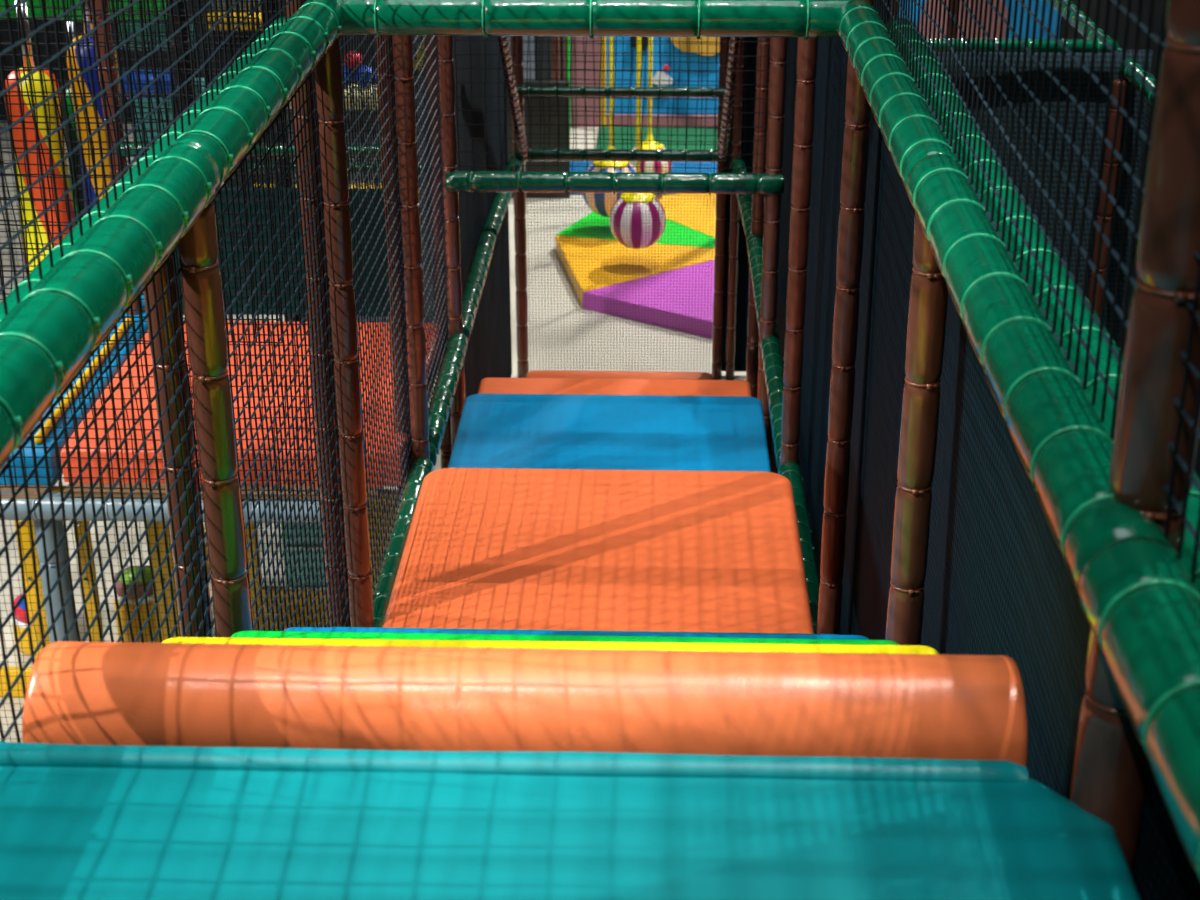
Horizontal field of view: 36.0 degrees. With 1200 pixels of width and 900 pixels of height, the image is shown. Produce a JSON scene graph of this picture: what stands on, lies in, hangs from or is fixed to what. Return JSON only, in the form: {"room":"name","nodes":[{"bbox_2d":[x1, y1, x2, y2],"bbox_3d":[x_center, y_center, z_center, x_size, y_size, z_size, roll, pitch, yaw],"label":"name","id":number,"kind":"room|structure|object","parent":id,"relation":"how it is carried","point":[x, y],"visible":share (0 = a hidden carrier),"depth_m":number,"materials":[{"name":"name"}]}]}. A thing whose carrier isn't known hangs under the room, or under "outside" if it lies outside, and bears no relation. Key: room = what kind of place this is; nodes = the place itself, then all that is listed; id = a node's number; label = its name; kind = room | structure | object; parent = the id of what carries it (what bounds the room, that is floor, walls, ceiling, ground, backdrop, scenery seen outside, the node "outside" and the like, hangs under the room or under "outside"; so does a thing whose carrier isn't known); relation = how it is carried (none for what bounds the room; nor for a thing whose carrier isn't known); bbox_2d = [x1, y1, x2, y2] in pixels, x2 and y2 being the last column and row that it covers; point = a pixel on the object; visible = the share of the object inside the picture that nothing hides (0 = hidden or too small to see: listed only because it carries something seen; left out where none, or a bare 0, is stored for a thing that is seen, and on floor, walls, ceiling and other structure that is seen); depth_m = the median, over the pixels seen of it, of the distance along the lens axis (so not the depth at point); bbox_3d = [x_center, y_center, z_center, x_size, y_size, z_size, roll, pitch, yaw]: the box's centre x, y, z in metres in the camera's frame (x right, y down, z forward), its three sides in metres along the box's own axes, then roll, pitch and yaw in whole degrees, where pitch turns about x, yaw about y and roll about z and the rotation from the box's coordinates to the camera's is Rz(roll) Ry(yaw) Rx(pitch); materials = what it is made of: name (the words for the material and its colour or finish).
{"room":"indoor playground","nodes":[
{"label":"indoor playground","id":0,"kind":"room"},
{"bbox_2d":[0,0,388,321],"bbox_3d":[-2.187,-1.724,9.858,2.120,2.300,0.060,1,24,2],"label":"wall","id":1,"kind":"structure","parent":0,"point":[2,2],"depth_m":9.60,"materials":[{"name":"green plastic"}]},
{"bbox_2d":[0,0,431,270],"bbox_3d":[-1.896,-2.015,8.918,2.558,2.407,0.034,1,24,2],"label":"net","id":2,"kind":"object","parent":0,"point":[14,14],"visible":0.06,"depth_m":9.01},
{"bbox_2d":[174,187,388,316],"bbox_3d":[-1.203,-0.740,6.923,1.040,0.500,0.020,1,24,2],"label":"wall","id":3,"kind":"structure","parent":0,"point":[225,218],"depth_m":6.92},
{"bbox_2d":[0,123,745,742],"bbox_3d":[0.037,0.921,6.878,14.000,0.100,16.800,1,24,2],"label":"floor","id":4,"kind":"structure","parent":0,"point":[568,300],"depth_m":10.05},
{"bbox_2d":[33,520,77,642],"bbox_3d":[-1.749,0.667,6.057,0.095,1.052,0.094,1,24,2],"label":"post","id":5,"kind":"object","parent":4,"relation":"on","point":[55,595],"visible":0.25,"depth_m":5.91,"materials":[{"name":"grey metal"}]},
{"bbox_2d":[0,492,368,523],"bbox_3d":[-1.534,0.180,5.789,1.617,0.094,0.091,1,24,2],"label":"beam","id":6,"kind":"structure","parent":5,"relation":"on","point":[9,514],"depth_m":5.75,"materials":[{"name":"grey metal"}]},
{"bbox_2d":[0,484,53,499],"bbox_3d":[-1.972,-0.250,6.661,0.530,0.018,1.965,1,24,2],"label":"board","id":7,"kind":"object","parent":6,"relation":"on","point":[31,491],"visible":0.1,"depth_m":5.79,"materials":[{"name":"brown wood"}]},
{"bbox_2d":[0,289,147,484],"bbox_3d":[-1.972,-0.334,6.697,0.565,0.105,1.930,1,24,2],"label":"pad","id":8,"kind":"object","parent":7,"relation":"on","point":[39,452],"visible":0.12,"depth_m":5.98,"materials":[{"name":"blue plastic"}]},
{"bbox_2d":[5,0,75,272],"bbox_3d":[-2.072,-1.083,6.842,0.208,1.146,0.208,1,24,2],"label":"bag","id":9,"kind":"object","parent":8,"relation":"on","point":[17,133],"depth_m":6.76,"materials":[{"name":"plastic"}]},
{"bbox_2d":[34,318,131,443],"bbox_3d":[-1.762,-0.256,6.358,0.039,0.036,1.112,1,24,2],"label":"rail","id":10,"kind":"object","parent":8,"relation":"on","point":[57,413],"visible":0.54,"depth_m":6.24,"materials":[{"name":"yellow paint"}]},
{"bbox_2d":[67,0,124,214],"bbox_3d":[-1.864,-1.167,6.907,0.186,1.246,0.186,1,24,2],"label":"twisted column","id":11,"kind":"structure","parent":8,"relation":"on","point":[87,3],"depth_m":6.78,"materials":[{"name":"plastic"}]},
{"bbox_2d":[0,0,366,491],"bbox_3d":[-1.555,-1.142,5.152,1.678,2.768,0.023,1,24,2],"label":"net","id":12,"kind":"object","parent":6,"relation":"attached to","point":[58,8],"visible":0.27,"depth_m":5.34,"materials":[{"name":"black fabric"}]},
{"bbox_2d":[0,506,377,740],"bbox_3d":[-1.548,0.603,6.065,1.674,0.954,0.012,1,24,2],"label":"net","id":13,"kind":"object","parent":6,"relation":"hanging from","point":[131,527],"visible":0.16,"depth_m":6.00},
{"bbox_2d":[63,482,380,500],"bbox_3d":[-1.158,-0.107,6.291,0.980,0.018,1.225,1,24,2],"label":"board","id":14,"kind":"object","parent":6,"relation":"on","point":[77,491],"visible":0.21,"depth_m":5.74,"materials":[{"name":"brown wood"}]},
{"bbox_2d":[61,320,442,485],"bbox_3d":[-1.131,-0.186,6.302,1.072,0.115,1.180,1,24,2],"label":"pad","id":15,"kind":"object","parent":14,"relation":"on","point":[109,413],"visible":0.18,"depth_m":5.96,"materials":[{"name":"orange plastic"}]},
{"bbox_2d":[90,0,138,315],"bbox_3d":[-1.760,-0.767,6.862,0.063,3.012,0.066,9,26,19],"label":"post","id":16,"kind":"object","parent":4,"relation":"on","point":[100,30],"visible":0.12,"depth_m":6.60,"materials":[{"name":"brown plastic"}]},
{"bbox_2d":[115,143,380,159],"bbox_3d":[-1.216,-1.080,6.683,1.072,0.061,0.056,1,24,2],"label":"beam","id":17,"kind":"structure","parent":16,"relation":"attached to","point":[131,145],"depth_m":6.66,"materials":[{"name":"green plastic"}]},
{"bbox_2d":[108,0,387,321],"bbox_3d":[-1.216,-1.671,6.431,1.028,2.606,0.024,1,24,2],"label":"net","id":18,"kind":"object","parent":17,"relation":"attached to","point":[151,2],"visible":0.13,"depth_m":6.66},
{"bbox_2d":[111,565,158,641],"bbox_3d":[-1.754,0.603,7.070,0.212,0.329,0.212,1,24,2],"label":"pod","id":19,"kind":"object","parent":4,"relation":"on","point":[148,580],"visible":0.38,"depth_m":6.98,"materials":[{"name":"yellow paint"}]},
{"bbox_2d":[143,256,212,636],"bbox_3d":[-0.707,0.868,3.485,0.056,2.783,0.060,3,24,7],"label":"post","id":20,"kind":"object","parent":4,"relation":"on","point":[168,450],"visible":0.22,"depth_m":3.07,"materials":[{"name":"brown plastic"}]},
{"bbox_2d":[0,17,288,320],"bbox_3d":[-0.733,-0.153,2.342,0.088,0.083,3.665,1,24,2],"label":"rail","id":21,"kind":"object","parent":20,"relation":"attached to","point":[11,299],"visible":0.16,"depth_m":2.81,"materials":[{"name":"green plastic"}]},
{"bbox_2d":[166,0,195,115],"bbox_3d":[-1.802,-1.332,8.124,0.094,3.012,0.095,-2,24,-5],"label":"post","id":22,"kind":"object","parent":4,"relation":"on","point":[186,45],"visible":0.07,"depth_m":7.92,"materials":[{"name":"black plastic"}]},
{"bbox_2d":[0,485,397,697],"bbox_3d":[-1.477,0.525,6.599,1.680,0.855,0.040,1,24,2],"label":"frame","id":23,"kind":"object","parent":4,"relation":"on","point":[28,562],"visible":0.2,"depth_m":6.56,"materials":[{"name":"yellow paint"}]},
{"bbox_2d":[134,0,273,186],"bbox_3d":[-2.163,-1.892,10.111,0.790,2.400,0.060,1,24,2],"label":"wall","id":24,"kind":"structure","parent":4,"relation":"on","point":[147,125],"depth_m":10.09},
{"bbox_2d":[178,202,251,637],"bbox_3d":[-0.630,0.887,3.442,0.063,2.783,0.065,14,28,28],"label":"post","id":25,"kind":"object","parent":4,"relation":"on","point":[198,248],"visible":0.54,"depth_m":3.00,"materials":[{"name":"brown plastic"}]},
{"bbox_2d":[0,143,219,470],"bbox_3d":[-0.679,0.068,1.769,0.108,0.105,2.442,1,24,2],"label":"rail","id":26,"kind":"object","parent":25,"relation":"attached to","point":[46,338],"visible":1,"depth_m":2.31,"materials":[{"name":"green plastic"}]},
{"bbox_2d":[0,70,349,741],"bbox_3d":[-0.684,0.471,2.953,0.017,1.638,3.170,1,24,2],"label":"net","id":27,"kind":"object","parent":26,"relation":"hanging from","point":[176,273],"visible":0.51,"depth_m":3.38,"materials":[{"name":"fabric"}]},
{"bbox_2d":[286,0,347,626],"bbox_3d":[-0.667,-0.234,4.419,0.057,4.032,0.060,9,26,19],"label":"post","id":28,"kind":"object","parent":4,"relation":"on","point":[287,6],"visible":0.2,"depth_m":4.38,"materials":[{"name":"brown plastic"}]},
{"bbox_2d":[314,37,373,626],"bbox_3d":[-0.603,-0.215,4.376,0.061,4.032,0.064,9,26,20],"label":"post","id":29,"kind":"object","parent":4,"relation":"on","point":[328,71],"visible":0.62,"depth_m":4.32,"materials":[{"name":"brown plastic"}]},
{"bbox_2d":[171,0,343,189],"bbox_3d":[-0.622,-0.685,3.454,0.104,0.102,1.255,1,24,2],"label":"rail","id":30,"kind":"object","parent":29,"relation":"attached to","point":[236,118],"visible":0.91,"depth_m":3.30,"materials":[{"name":"green plastic"}]},
{"bbox_2d":[372,457,433,626],"bbox_3d":[-0.580,0.304,5.307,0.077,0.075,1.226,1,24,2],"label":"rail","id":31,"kind":"object","parent":29,"relation":"attached to","point":[421,466],"visible":0.55,"depth_m":5.33,"materials":[{"name":"green plastic"}]},
{"bbox_2d":[337,0,850,39],"bbox_3d":[-0.018,-0.945,4.031,1.182,0.092,0.089,1,24,2],"label":"beam","id":32,"kind":"structure","parent":29,"relation":"attached to","point":[625,18],"depth_m":4.00,"materials":[{"name":"green plastic"}]},
{"bbox_2d":[377,35,411,504],"bbox_3d":[-0.628,-0.754,5.581,0.057,4.032,0.060,9,26,19],"label":"post","id":33,"kind":"object","parent":4,"relation":"on","point":[382,35],"visible":0.15,"depth_m":5.57,"materials":[{"name":"brown plastic"}]},
{"bbox_2d":[392,35,429,461],"bbox_3d":[-0.571,-0.735,5.539,0.059,4.032,0.062,9,26,19],"label":"post","id":34,"kind":"object","parent":4,"relation":"on","point":[403,47],"visible":0.46,"depth_m":5.56,"materials":[{"name":"brown plastic"}]},
{"bbox_2d":[313,34,449,621],"bbox_3d":[-0.599,-1.185,5.258,0.019,2.777,2.367,1,24,2],"label":"net","id":35,"kind":"object","parent":34,"relation":"attached to","point":[430,145],"visible":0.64,"depth_m":5.28,"materials":[{"name":"fabric"}]},
{"bbox_2d":[428,332,467,465],"bbox_3d":[-0.543,-0.186,6.402,0.077,0.075,1.077,1,24,2],"label":"rail","id":36,"kind":"object","parent":34,"relation":"attached to","point":[446,384],"visible":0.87,"depth_m":6.39,"materials":[{"name":"green plastic"}]},
{"bbox_2d":[425,35,451,468],"bbox_3d":[-0.592,-1.214,6.608,0.057,4.032,0.060,3,24,7],"label":"post","id":37,"kind":"object","parent":4,"relation":"on","point":[445,448],"visible":0.13,"depth_m":6.85,"materials":[{"name":"brown plastic"}]},
{"bbox_2d":[453,35,511,398],"bbox_3d":[-0.527,-1.369,7.836,0.030,3.200,2.401,1,24,3],"label":"cloth","id":38,"kind":"object","parent":37,"relation":"attached to","point":[488,354],"visible":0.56,"depth_m":8.18,"materials":[{"name":"black fabric"}]},
{"bbox_2d":[436,35,464,449],"bbox_3d":[-0.543,-1.195,6.565,0.061,4.032,0.064,3,24,8],"label":"post","id":39,"kind":"object","parent":4,"relation":"on","point":[445,44],"visible":0.48,"depth_m":6.69,"materials":[{"name":"brown plastic"}]},
{"bbox_2d":[462,231,495,340],"bbox_3d":[-0.506,-0.672,7.489,0.077,0.074,1.210,1,24,2],"label":"rail","id":40,"kind":"object","parent":39,"relation":"attached to","point":[473,290],"visible":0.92,"depth_m":7.45,"materials":[{"name":"green plastic"}]},
{"bbox_2d":[354,79,569,197],"bbox_3d":[-1.284,-2.114,12.563,2.160,0.800,0.070,1,24,2],"label":"wall","id":41,"kind":"structure","parent":4,"relation":"on","point":[535,144],"depth_m":12.46,"materials":[{"name":"black plastic"}]},
{"bbox_2d":[510,36,528,377],"bbox_3d":[-0.404,-1.618,9.128,0.063,2.712,0.065,9,26,19],"label":"post","id":42,"kind":"object","parent":4,"relation":"on","point":[520,234],"visible":0.69,"depth_m":9.38,"materials":[{"name":"brown plastic"}]},
{"bbox_2d":[481,155,522,238],"bbox_3d":[-0.452,-1.185,8.636,0.078,0.076,1.209,3,24,2],"label":"rail","id":43,"kind":"object","parent":42,"relation":"attached to","point":[497,211],"visible":0.69,"depth_m":8.38,"materials":[{"name":"green plastic"}]},
{"bbox_2d":[497,36,527,156],"bbox_3d":[-0.391,-1.601,8.312,0.045,0.899,1.238,1,24,2],"label":"post","id":44,"kind":"object","parent":43,"relation":"attached to","point":[504,45],"visible":0.8,"depth_m":8.27,"materials":[{"name":"brown plastic"}]},
{"bbox_2d":[516,86,724,98],"bbox_3d":[0.104,-1.741,9.002,1.042,0.054,0.050,1,24,2],"label":"beam","id":45,"kind":"structure","parent":42,"relation":"attached to","point":[696,92],"depth_m":8.98,"materials":[{"name":"green plastic"}]},
{"bbox_2d":[516,148,726,162],"bbox_3d":[0.105,-1.454,9.131,1.042,0.066,0.062,1,24,2],"label":"beam","id":46,"kind":"structure","parent":42,"relation":"attached to","point":[548,154],"depth_m":9.11,"materials":[{"name":"green plastic"}]},
{"bbox_2d":[525,162,713,372],"bbox_3d":[0.101,-0.891,9.386,0.940,1.160,0.001,1,24,2],"label":"safety net","id":47,"kind":"object","parent":46,"relation":"hanging from","point":[536,163],"visible":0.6,"depth_m":9.39,"materials":[{"name":"grey fabric"}]},
{"bbox_2d":[523,35,719,149],"bbox_3d":[0.110,-2.115,8.890,1.008,1.406,0.017,1,24,2],"label":"net","id":48,"kind":"object","parent":42,"relation":"attached to","point":[539,42],"visible":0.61,"depth_m":9.05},
{"bbox_2d":[563,35,600,126],"bbox_3d":[-0.129,-3.268,14.161,0.310,1.600,0.060,1,24,2],"label":"mural panel","id":49,"kind":"object","parent":4,"relation":"on","point":[578,47],"visible":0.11,"depth_m":14.29,"materials":[{"name":"paint"}]},
{"bbox_2d":[526,371,712,379],"bbox_3d":[0.082,-0.115,8.967,0.955,0.085,1.260,1,24,2],"label":"mat","id":50,"kind":"object","parent":4,"relation":"on","point":[532,374],"visible":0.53,"depth_m":9.46,"materials":[{"name":"orange plastic"}]},
{"bbox_2d":[555,193,715,338],"bbox_3d":[0.866,-1.181,11.328,2.191,0.098,2.514,-5,25,-10],"label":"play mat","id":51,"kind":"object","parent":4,"relation":"on","point":[593,299],"visible":0.16,"depth_m":11.00,"materials":[{"name":"plastic"}]},
{"bbox_3d":[0.515,-2.605,11.148,0.893,2.650,1.529,1,24,2],"label":"frame","id":52,"kind":"object","parent":51,"relation":"on","visible":0},
{"bbox_2d":[582,36,635,216],"bbox_3d":[0.070,-2.612,11.105,0.375,2.503,0.375,1,24,2],"label":"ball","id":53,"kind":"object","parent":52,"relation":"hanging from","point":[597,198],"visible":0.26,"depth_m":11.39,"materials":[{"name":"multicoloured plastic"}]},
{"bbox_2d":[609,37,665,248],"bbox_3d":[0.221,-2.333,10.457,0.336,2.482,0.336,1,24,2],"label":"ball","id":54,"kind":"object","parent":52,"relation":"hanging from","point":[645,210],"visible":0.58,"depth_m":10.76,"materials":[{"name":"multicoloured plastic"}]},
{"bbox_2d":[596,126,717,149],"bbox_3d":[0.504,-2.324,13.959,1.050,0.040,0.800,1,24,2],"label":"floor mat","id":55,"kind":"object","parent":4,"relation":"on","point":[617,130],"visible":0.28,"depth_m":14.01,"materials":[{"name":"green plastic"}]},
{"bbox_2d":[711,37,729,379],"bbox_3d":[0.606,-1.607,9.098,0.054,2.712,0.058,3,24,7],"label":"post","id":56,"kind":"object","parent":4,"relation":"on","point":[720,207],"visible":0.62,"depth_m":9.35,"materials":[{"name":"brown plastic"}]},
{"bbox_2d":[726,37,744,379],"bbox_3d":[0.675,-1.597,9.078,0.046,2.712,0.050,3,24,7],"label":"post","id":57,"kind":"object","parent":4,"relation":"on","point":[738,88],"visible":0.77,"depth_m":9.30,"materials":[{"name":"brown plastic"}]},
{"bbox_2d":[721,37,757,371],"bbox_3d":[0.710,-1.781,9.072,0.155,3.000,0.007,1,24,2],"label":"post","id":58,"kind":"object","parent":4,"relation":"on","point":[741,326],"visible":0.45,"depth_m":9.40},
{"bbox_2d":[746,37,769,397],"bbox_3d":[0.681,-1.694,7.679,0.057,4.032,0.060,3,24,8],"label":"post","id":59,"kind":"object","parent":4,"relation":"on","point":[757,224],"visible":0.56,"depth_m":7.92,"materials":[{"name":"brown plastic"}]},
{"bbox_2d":[730,157,751,239],"bbox_3d":[0.678,-1.173,8.603,0.079,0.077,1.210,-1,24,1],"label":"rail","id":60,"kind":"object","parent":59,"relation":"attached to","point":[744,200],"visible":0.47,"depth_m":8.44,"materials":[{"name":"green plastic"}]},
{"bbox_2d":[718,37,740,157],"bbox_3d":[0.579,-1.590,8.284,0.045,0.898,1.238,1,24,2],"label":"post","id":61,"kind":"object","parent":60,"relation":"attached to","point":[731,74],"visible":0.83,"depth_m":8.24,"materials":[{"name":"brown plastic"}]},
{"bbox_2d":[757,37,786,460],"bbox_3d":[0.622,-1.181,6.532,0.061,4.032,0.064,9,26,19],"label":"post","id":62,"kind":"object","parent":4,"relation":"on","point":[778,45],"visible":0.43,"depth_m":6.66,"materials":[{"name":"brown plastic"}]},
{"bbox_2d":[445,171,783,194],"bbox_3d":[0.052,-0.958,6.630,1.212,0.080,0.077,1,24,2],"label":"beam","id":63,"kind":"structure","parent":62,"relation":"attached to","point":[455,181],"depth_m":6.60,"materials":[{"name":"green plastic"}]},
{"bbox_2d":[454,36,769,173],"bbox_3d":[0.052,-1.519,6.411,1.125,1.205,0.014,1,24,1],"label":"net","id":64,"kind":"object","parent":63,"relation":"on","point":[485,40],"visible":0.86,"depth_m":6.55,"materials":[{"name":"black fabric"}]},
{"bbox_2d":[746,233,778,338],"bbox_3d":[0.654,-0.659,7.455,0.077,0.075,1.210,1,24,2],"label":"rail","id":65,"kind":"object","parent":62,"relation":"attached to","point":[754,241],"visible":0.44,"depth_m":7.61,"materials":[{"name":"green plastic"}]},
{"bbox_2d":[780,36,817,465],"bbox_3d":[0.596,-0.722,5.505,0.059,4.032,0.062,9,26,19],"label":"post","id":66,"kind":"object","parent":4,"relation":"on","point":[807,50],"visible":0.49,"depth_m":5.53,"materials":[{"name":"brown plastic"}]},
{"bbox_2d":[760,336,799,468],"bbox_3d":[0.616,-0.172,6.368,0.077,0.074,1.077,1,24,2],"label":"rail","id":67,"kind":"object","parent":66,"relation":"attached to","point":[773,365],"visible":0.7,"depth_m":6.43,"materials":[{"name":"green plastic"}]},
{"bbox_2d":[764,0,889,634],"bbox_3d":[0.709,-1.122,6.607,0.044,3.850,4.850,1,24,2],"label":"wall panel","id":68,"kind":"object","parent":4,"relation":"on","point":[832,56],"visible":0.19,"depth_m":5.48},
{"bbox_2d":[606,0,1057,126],"bbox_3d":[1.765,-3.243,14.100,3.460,1.600,0.095,1,24,2],"label":"mural panel","id":69,"kind":"object","parent":4,"relation":"on","point":[627,47],"depth_m":14.25,"materials":[{"name":"blue paint"}]},
{"bbox_2d":[817,0,876,634],"bbox_3d":[0.572,-0.202,4.342,0.059,4.032,0.062,9,26,20],"label":"post","id":70,"kind":"object","parent":4,"relation":"on","point":[857,107],"visible":0.58,"depth_m":4.30,"materials":[{"name":"brown plastic"}]},
{"bbox_2d":[778,461,819,633],"bbox_3d":[0.579,0.317,5.274,0.077,0.074,1.226,1,24,2],"label":"rail","id":71,"kind":"object","parent":70,"relation":"attached to","point":[790,470],"visible":0.38,"depth_m":5.36,"materials":[{"name":"green plastic"}]},
{"bbox_2d":[885,211,948,644],"bbox_3d":[0.517,0.900,3.409,0.061,2.783,0.064,9,26,20],"label":"post","id":72,"kind":"object","parent":4,"relation":"on","point":[928,301],"visible":0.5,"depth_m":2.98,"materials":[{"name":"brown plastic"}]},
{"bbox_2d":[837,0,959,191],"bbox_3d":[0.538,-0.670,3.416,0.096,0.093,1.265,1,24,2],"label":"rail","id":73,"kind":"object","parent":72,"relation":"attached to","point":[911,132],"visible":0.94,"depth_m":3.25,"materials":[{"name":"green plastic"}]},
{"bbox_2d":[906,154,1172,592],"bbox_3d":[0.498,-0.147,2.247,0.096,0.094,1.300,1,24,2],"label":"rail","id":74,"kind":"object","parent":72,"relation":"attached to","point":[1062,440],"visible":0.95,"depth_m":2.03,"materials":[{"name":"green plastic"}]},
{"bbox_2d":[874,0,1199,594],"bbox_3d":[0.534,-0.686,2.121,0.018,1.128,3.670,1,24,2],"label":"net","id":75,"kind":"object","parent":74,"relation":"attached to","point":[1180,404],"visible":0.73,"depth_m":2.12,"materials":[{"name":"fabric"}]},
{"bbox_2d":[1088,79,1127,317],"bbox_3d":[1.812,-0.304,6.870,0.054,2.152,0.058,3,24,7],"label":"post","id":76,"kind":"object","parent":4,"relation":"on","point":[1115,85],"visible":0.33,"depth_m":6.58,"materials":[{"name":"brown plastic"}]},
{"bbox_2d":[927,39,1117,53],"bbox_3d":[1.306,-1.401,6.409,0.962,0.054,0.049,1,24,2],"label":"beam","id":77,"kind":"structure","parent":76,"relation":"attached to","point":[1089,42],"depth_m":6.38,"materials":[{"name":"green plastic"}]},
{"bbox_2d":[934,50,1152,344],"bbox_3d":[1.375,-0.385,6.935,1.120,2.235,0.029,1,24,3],"label":"safety net","id":78,"kind":"object","parent":77,"relation":"hanging from","point":[1129,53],"visible":0.11,"depth_m":6.60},
{"bbox_2d":[1047,0,1154,103],"bbox_3d":[1.883,-1.701,7.286,0.068,0.064,5.612,1,24,2],"label":"rail","id":79,"kind":"object","parent":76,"relation":"attached to","point":[1090,34],"visible":0.29,"depth_m":6.83,"materials":[{"name":"green plastic"}]},
{"bbox_2d":[1070,0,1199,876],"bbox_3d":[0.509,0.819,2.061,0.076,4.032,0.076,16,29,32],"label":"post","id":80,"kind":"object","parent":4,"relation":"on","point":[1110,775],"visible":0.54,"depth_m":1.64,"materials":[{"name":"brown plastic"}]},
{"bbox_2d":[1079,536,1199,876],"bbox_3d":[0.460,0.349,1.139,0.100,0.097,1.134,1,24,2],"label":"rail","id":81,"kind":"object","parent":80,"relation":"attached to","point":[1139,600],"visible":1,"depth_m":1.48,"materials":[{"name":"green plastic"}]},
{"bbox_2d":[1117,73,1199,478],"bbox_3d":[1.884,0.574,4.906,0.031,2.140,4.600,1,24,2],"label":"post","id":82,"kind":"object","parent":4,"relation":"on","point":[1135,274],"visible":0.02,"depth_m":6.71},
{"bbox_3d":[-0.134,1.987,1.376,1.060,2.449,2.280,1,24,2],"label":"platform","id":83,"kind":"object","parent":4,"relation":"on","visible":0},
{"bbox_2d":[0,742,1140,899],"bbox_3d":[-0.129,0.818,0.874,1.212,0.093,2.320,1,24,2],"label":"mat","id":84,"kind":"object","parent":83,"relation":"on","point":[78,822],"visible":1,"depth_m":1.80,"materials":[{"name":"teal plastic"}]},
{"bbox_3d":[-0.062,1.668,3.741,1.060,1.099,2.060,1,24,2],"label":"platform","id":85,"kind":"object","parent":4,"relation":"on","visible":0},
{"bbox_2d":[161,637,938,653],"bbox_3d":[-0.077,0.879,2.700,1.107,1.190,0.355,0,24,2],"label":"step","id":86,"kind":"structure","parent":85,"relation":"on","point":[670,646],"depth_m":2.59,"materials":[{"name":"yellow plastic"}]},
{"bbox_2d":[230,631,899,644],"bbox_3d":[-0.063,0.823,3.074,1.107,0.988,0.367,1,24,2],"label":"step","id":87,"kind":"structure","parent":85,"relation":"on","point":[242,634],"depth_m":3.02,"materials":[{"name":"green plastic"}]},
{"bbox_2d":[284,627,869,639],"bbox_3d":[-0.051,0.764,3.453,1.107,0.784,0.367,1,24,2],"label":"step","id":88,"kind":"structure","parent":85,"relation":"on","point":[308,629],"depth_m":3.44,"materials":[{"name":"blue plastic"}]},
{"bbox_3d":[-0.083,0.983,2.427,1.107,1.224,0.220,1,24,2],"label":"foam block","id":89,"kind":"object","parent":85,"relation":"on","visible":0},
{"bbox_2d":[22,641,1026,766],"bbox_3d":[-0.085,0.331,2.124,1.107,0.210,0.181,1,24,2],"label":"bolster","id":90,"kind":"object","parent":89,"relation":"on","point":[398,698],"visible":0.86,"depth_m":2.04,"materials":[{"name":"orange plastic"}]},
{"bbox_3d":[-0.005,0.952,5.243,1.050,1.179,1.210,1,24,2],"label":"platform","id":91,"kind":"object","parent":4,"relation":"on","visible":0},
{"bbox_2d":[382,468,813,633],"bbox_3d":[0.003,0.358,4.978,1.095,0.120,1.250,1,24,2],"label":"pad","id":92,"kind":"object","parent":91,"relation":"on","point":[485,548],"visible":0.68,"depth_m":5.01,"materials":[{"name":"orange plastic"}]},
{"bbox_3d":[0.029,0.563,6.455,1.060,0.899,1.220,1,24,2],"label":"platform","id":93,"kind":"object","parent":4,"relation":"on","visible":0},
{"bbox_2d":[448,394,770,471],"bbox_3d":[0.031,0.102,6.243,1.085,0.115,1.250,1,24,2],"label":"pad","id":94,"kind":"object","parent":93,"relation":"on","point":[524,431],"visible":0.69,"depth_m":6.46,"materials":[{"name":"blue plastic"}]},
{"bbox_3d":[0.061,0.264,7.443,1.060,0.639,0.730,1,24,2],"label":"platform","id":95,"kind":"object","parent":4,"relation":"on","visible":0},
{"bbox_2d":[478,378,750,396],"bbox_3d":[0.051,-0.086,7.287,1.110,0.125,0.770,1,24,2],"label":"pad","id":96,"kind":"object","parent":95,"relation":"on","point":[572,386],"visible":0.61,"depth_m":7.52,"materials":[{"name":"orange plastic"}]},
{"bbox_3d":[0.598,0.837,2.021,0.072,4.032,0.074,1,24,2],"label":"post","id":97,"kind":"object","parent":4,"relation":"on","visible":0},
{"bbox_2d":[887,18,1199,592],"bbox_3d":[0.588,-0.139,2.303,0.091,0.087,3.665,1,24,2],"label":"rail","id":98,"kind":"object","parent":97,"relation":"attached to","point":[1193,504],"visible":0.22,"depth_m":2.39,"materials":[{"name":"green plastic"}]},
{"bbox_2d":[851,133,1199,899],"bbox_3d":[0.572,1.105,2.866,0.036,2.740,3.763,1,24,2],"label":"wall panel","id":99,"kind":"object","parent":98,"relation":"hanging from","point":[999,580],"visible":0.36,"depth_m":2.85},
{"bbox_3d":[-2.040,-0.192,4.476,0.055,3.912,0.059,1,24,2],"label":"post","id":100,"kind":"object","parent":4,"relation":"on","visible":0},
{"bbox_2d":[0,0,281,343],"bbox_3d":[-1.837,-1.119,4.013,2.180,1.877,0.028,1,24,1],"label":"net","id":101,"kind":"object","parent":100,"relation":"attached to","point":[144,13],"visible":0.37,"depth_m":4.17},
{"bbox_2d":[0,0,1167,120],"bbox_3d":[0.292,-8.974,11.731,14.000,14.000,0.150,1,24,2],"label":"wall","id":102,"kind":"structure","parent":0,"point":[1158,6],"depth_m":14.27,"materials":[{"name":"paint"}]},
{"bbox_3d":[-0.693,-0.770,0.939,0.093,0.089,3.512,1,24,2],"label":"rail","id":103,"kind":"object","parent":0,"visible":0},
{"bbox_2d":[0,0,305,315],"bbox_3d":[-0.693,-0.701,2.156,0.018,1.128,3.670,1,24,2],"label":"net","id":104,"kind":"object","parent":103,"relation":"hanging from","point":[7,11],"visible":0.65,"depth_m":2.52,"materials":[{"name":"fabric"}]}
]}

